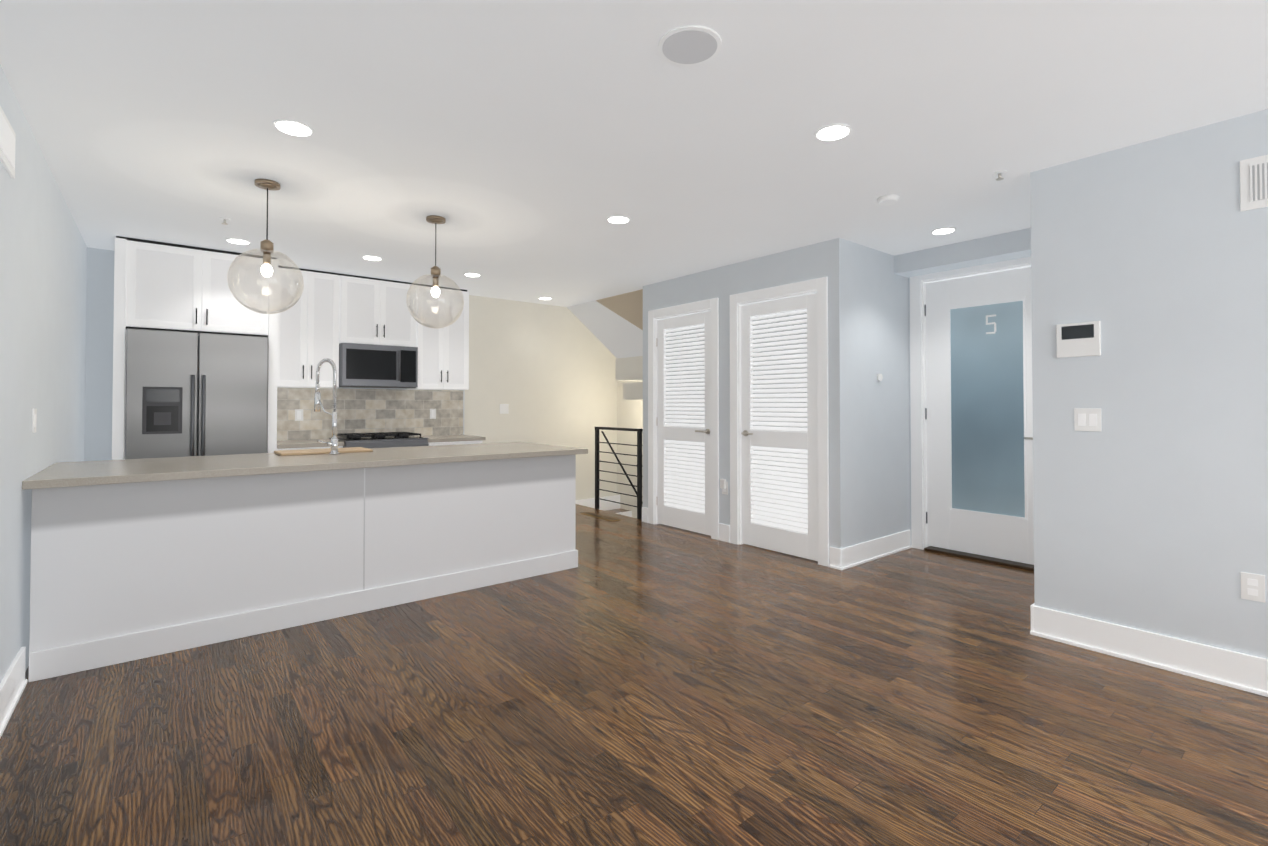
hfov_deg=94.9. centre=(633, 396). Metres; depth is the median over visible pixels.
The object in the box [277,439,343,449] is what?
countertop
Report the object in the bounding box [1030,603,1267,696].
baseboard
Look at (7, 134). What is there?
air vent
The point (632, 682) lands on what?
floor
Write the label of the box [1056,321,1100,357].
thermostat
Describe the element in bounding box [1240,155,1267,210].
air vent
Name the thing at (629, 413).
wall
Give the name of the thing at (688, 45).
ceiling speaker
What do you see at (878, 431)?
wall
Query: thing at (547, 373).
wall
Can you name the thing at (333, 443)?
faucet
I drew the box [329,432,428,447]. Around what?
range
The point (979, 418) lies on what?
entry door
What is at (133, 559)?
kitchen island
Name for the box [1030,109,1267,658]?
wall
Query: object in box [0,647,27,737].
baseboard
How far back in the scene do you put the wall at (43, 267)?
2.80 m
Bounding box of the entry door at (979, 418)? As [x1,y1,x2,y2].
[924,267,1033,570]
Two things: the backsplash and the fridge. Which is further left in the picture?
the fridge
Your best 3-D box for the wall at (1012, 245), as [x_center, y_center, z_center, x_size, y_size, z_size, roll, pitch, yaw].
[3.235,0.046,4.254,0.420,2.590,2.500,1,-1,-39]
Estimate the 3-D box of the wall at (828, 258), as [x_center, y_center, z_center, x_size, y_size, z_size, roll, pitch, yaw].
[1.101,0.067,5.677,0.640,2.590,2.400,1,-1,-39]
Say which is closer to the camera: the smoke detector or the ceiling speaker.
the ceiling speaker
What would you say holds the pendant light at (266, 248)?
hanging from the ceiling
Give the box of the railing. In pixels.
[595,427,642,518]
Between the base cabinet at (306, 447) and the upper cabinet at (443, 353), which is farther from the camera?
the upper cabinet at (443, 353)
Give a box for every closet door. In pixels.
[656,311,710,535]
[741,293,817,560]
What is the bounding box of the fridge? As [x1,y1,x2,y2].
[125,328,267,458]
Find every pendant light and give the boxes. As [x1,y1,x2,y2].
[227,179,303,313]
[406,215,463,328]
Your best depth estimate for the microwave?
5.90 m
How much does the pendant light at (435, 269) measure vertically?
0.774 m
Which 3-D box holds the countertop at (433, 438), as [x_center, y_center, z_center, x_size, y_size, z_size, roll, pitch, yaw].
[-2.075,0.463,6.421,0.647,0.040,0.626,1,-1,-39]
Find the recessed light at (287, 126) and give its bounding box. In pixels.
[273,119,313,136]
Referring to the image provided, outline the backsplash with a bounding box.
[277,388,462,440]
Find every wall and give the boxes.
[0,65,86,682]
[84,247,616,499]
[617,380,642,517]
[643,238,848,548]
[847,240,909,545]
[894,228,1030,547]
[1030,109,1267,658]
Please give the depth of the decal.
4.78 m
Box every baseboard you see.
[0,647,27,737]
[576,495,631,516]
[832,530,911,569]
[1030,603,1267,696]
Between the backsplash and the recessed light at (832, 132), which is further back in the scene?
the backsplash
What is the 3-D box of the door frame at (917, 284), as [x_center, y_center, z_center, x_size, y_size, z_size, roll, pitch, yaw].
[2.908,0.109,4.800,0.118,2.480,1.200,1,-1,-39]
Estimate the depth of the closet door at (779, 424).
5.02 m
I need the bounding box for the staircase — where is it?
[567,289,642,399]
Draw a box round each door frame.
[648,298,718,539]
[730,277,828,566]
[910,257,1030,549]
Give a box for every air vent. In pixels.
[0,106,15,177]
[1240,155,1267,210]
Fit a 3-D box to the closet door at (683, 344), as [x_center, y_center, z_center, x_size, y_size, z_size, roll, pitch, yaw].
[0.488,0.264,5.932,0.100,2.178,0.820,1,-1,-39]
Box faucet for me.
[314,358,338,454]
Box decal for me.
[986,314,995,333]
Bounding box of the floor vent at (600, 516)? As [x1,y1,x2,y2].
[581,512,619,520]
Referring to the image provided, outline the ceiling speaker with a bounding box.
[658,25,721,65]
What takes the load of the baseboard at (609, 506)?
attached to the wall at (629, 413)
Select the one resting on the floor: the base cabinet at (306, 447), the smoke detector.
the base cabinet at (306, 447)
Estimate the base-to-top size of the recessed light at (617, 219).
0.038 m
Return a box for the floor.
[0,504,1267,845]
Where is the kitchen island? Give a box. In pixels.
[28,454,577,681]
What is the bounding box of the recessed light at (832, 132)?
[814,124,851,140]
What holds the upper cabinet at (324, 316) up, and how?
attached to the wall at (547, 373)
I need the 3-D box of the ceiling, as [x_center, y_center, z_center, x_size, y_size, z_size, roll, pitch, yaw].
[0.726,-1.318,3.010,6.088,0.100,9.700,1,-1,-39]
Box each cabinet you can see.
[112,236,466,459]
[277,267,348,387]
[277,446,342,450]
[349,277,416,346]
[407,286,468,389]
[428,442,482,445]
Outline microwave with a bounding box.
[339,343,417,387]
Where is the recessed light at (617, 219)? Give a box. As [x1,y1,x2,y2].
[606,215,630,223]
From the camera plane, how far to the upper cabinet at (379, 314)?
5.98 m
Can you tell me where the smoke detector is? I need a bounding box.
[877,194,898,205]
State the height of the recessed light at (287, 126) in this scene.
0.038 m
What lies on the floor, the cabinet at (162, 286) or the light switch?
the cabinet at (162, 286)
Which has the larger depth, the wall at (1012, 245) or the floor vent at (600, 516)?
the floor vent at (600, 516)
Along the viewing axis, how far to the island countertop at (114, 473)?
3.46 m
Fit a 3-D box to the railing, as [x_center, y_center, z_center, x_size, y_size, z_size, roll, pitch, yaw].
[0.142,0.877,7.116,0.920,1.009,0.860,1,-1,-39]
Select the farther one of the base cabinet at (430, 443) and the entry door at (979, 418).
the base cabinet at (430, 443)
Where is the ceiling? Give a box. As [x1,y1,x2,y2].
[0,0,1267,306]
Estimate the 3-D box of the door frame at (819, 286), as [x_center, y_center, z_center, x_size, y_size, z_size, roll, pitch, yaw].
[1.256,0.202,5.041,0.118,2.300,1.020,1,-1,-39]
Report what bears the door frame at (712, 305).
attached to the wall at (828, 258)
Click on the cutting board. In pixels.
(315, 451)
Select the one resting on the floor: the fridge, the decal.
the fridge
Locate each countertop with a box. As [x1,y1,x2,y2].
[22,442,587,489]
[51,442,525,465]
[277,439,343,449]
[416,434,484,441]
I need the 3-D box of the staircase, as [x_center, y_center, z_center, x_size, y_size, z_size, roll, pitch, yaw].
[-0.049,-0.577,7.413,0.870,1.248,1.650,1,-1,-39]
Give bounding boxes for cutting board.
[274,447,372,455]
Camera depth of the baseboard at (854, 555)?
4.77 m
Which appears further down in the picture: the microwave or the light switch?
the light switch

